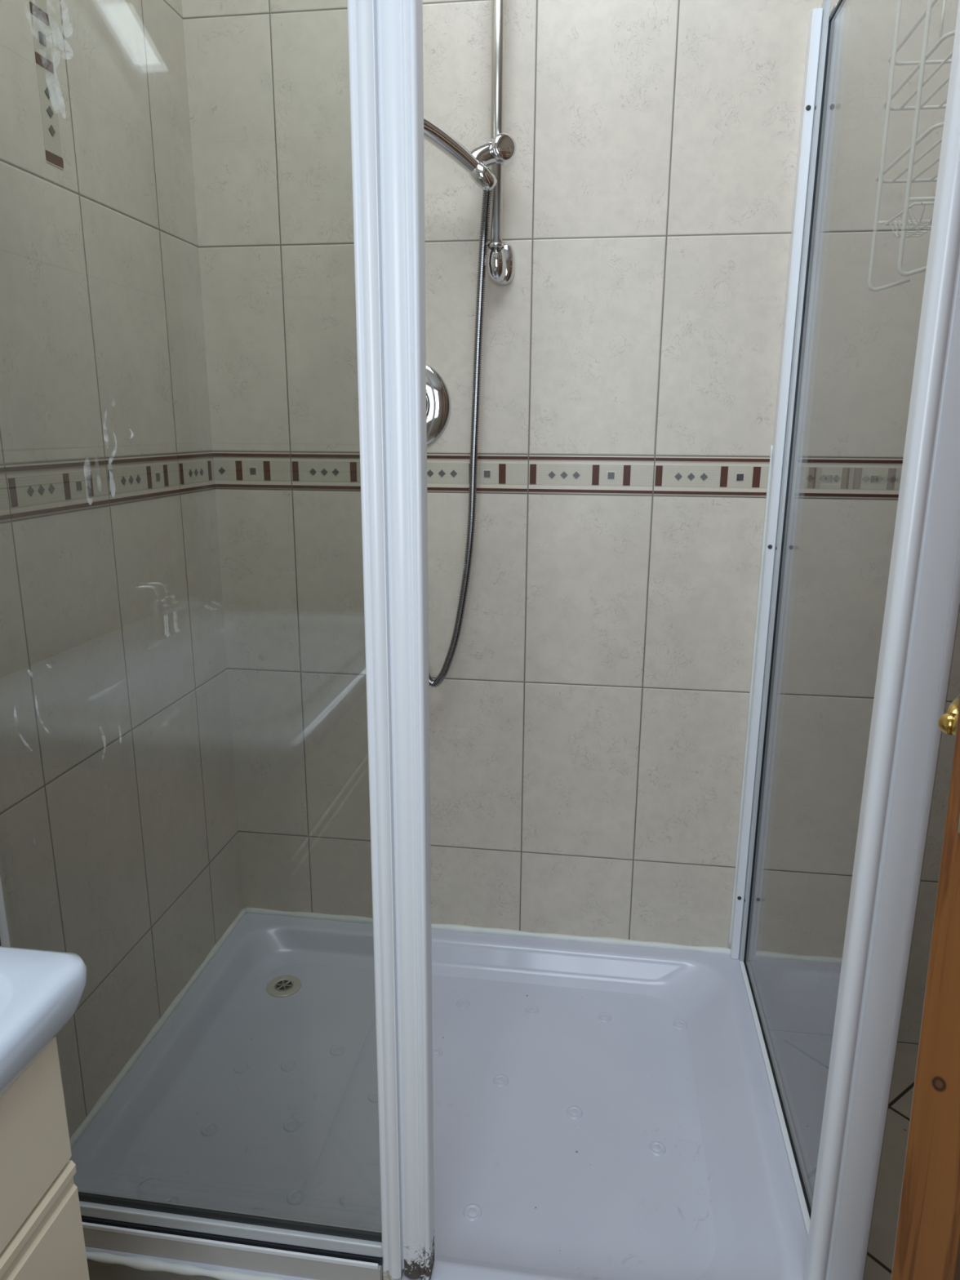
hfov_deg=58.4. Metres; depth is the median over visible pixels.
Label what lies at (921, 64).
wire shelf
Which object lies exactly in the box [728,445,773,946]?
trim
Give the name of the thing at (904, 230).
basket
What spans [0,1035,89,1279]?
vanity unit
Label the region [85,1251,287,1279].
trim
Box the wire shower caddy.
[867,0,955,291]
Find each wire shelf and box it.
[875,121,944,183]
[883,0,955,111]
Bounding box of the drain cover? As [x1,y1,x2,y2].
[266,974,301,997]
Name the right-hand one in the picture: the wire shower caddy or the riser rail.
the wire shower caddy
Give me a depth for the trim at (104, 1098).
1.64 m
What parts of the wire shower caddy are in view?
hanger rod, hanger rod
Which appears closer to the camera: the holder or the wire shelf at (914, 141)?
the wire shelf at (914, 141)
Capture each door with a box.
[376,0,434,1279]
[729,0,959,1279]
[890,694,959,1279]
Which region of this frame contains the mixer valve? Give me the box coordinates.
[426,363,450,445]
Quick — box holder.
[469,133,515,167]
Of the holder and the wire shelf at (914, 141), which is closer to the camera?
the wire shelf at (914, 141)
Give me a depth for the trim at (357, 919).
1.99 m
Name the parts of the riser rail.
bracket plate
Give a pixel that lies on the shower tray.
(602, 1112)
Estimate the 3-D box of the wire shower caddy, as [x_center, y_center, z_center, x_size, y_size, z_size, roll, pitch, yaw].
[0.614,-0.744,1.170,0.178,0.483,0.272,2,14,8]
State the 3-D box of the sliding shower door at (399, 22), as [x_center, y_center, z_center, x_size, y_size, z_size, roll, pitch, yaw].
[-0.351,-0.019,1.013,0.584,1.824,0.032,2,14,8]
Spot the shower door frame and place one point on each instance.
(230, 1238)
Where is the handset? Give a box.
[423,115,497,191]
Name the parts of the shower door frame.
rail, sill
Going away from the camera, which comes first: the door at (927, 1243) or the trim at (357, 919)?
the door at (927, 1243)
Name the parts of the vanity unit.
drawer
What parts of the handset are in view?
handle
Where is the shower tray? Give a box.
[69,913,813,1279]
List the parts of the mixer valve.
control knob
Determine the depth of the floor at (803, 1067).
1.74 m
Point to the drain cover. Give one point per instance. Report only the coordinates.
(282, 986)
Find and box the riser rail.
[487,0,515,285]
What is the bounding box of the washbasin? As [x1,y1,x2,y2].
[0,946,87,1097]
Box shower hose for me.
[428,189,492,687]
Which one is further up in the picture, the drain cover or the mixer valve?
the mixer valve
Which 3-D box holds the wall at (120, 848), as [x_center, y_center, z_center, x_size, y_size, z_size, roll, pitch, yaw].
[-0.676,-0.667,1.303,0.103,3.375,0.900,2,14,8]
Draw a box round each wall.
[0,0,244,1138]
[181,0,959,1053]
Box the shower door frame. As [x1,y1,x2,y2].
[0,0,404,1279]
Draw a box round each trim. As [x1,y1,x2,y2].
[69,908,245,1149]
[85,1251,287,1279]
[244,906,730,955]
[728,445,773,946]
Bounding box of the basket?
[884,201,934,238]
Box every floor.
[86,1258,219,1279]
[770,1038,917,1279]
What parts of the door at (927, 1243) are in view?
handle, latch plate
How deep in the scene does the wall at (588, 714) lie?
1.72 m
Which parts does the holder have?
holder arm, knob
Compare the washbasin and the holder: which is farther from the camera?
the holder
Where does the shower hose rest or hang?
hanging from the holder
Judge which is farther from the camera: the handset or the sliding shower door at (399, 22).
the handset

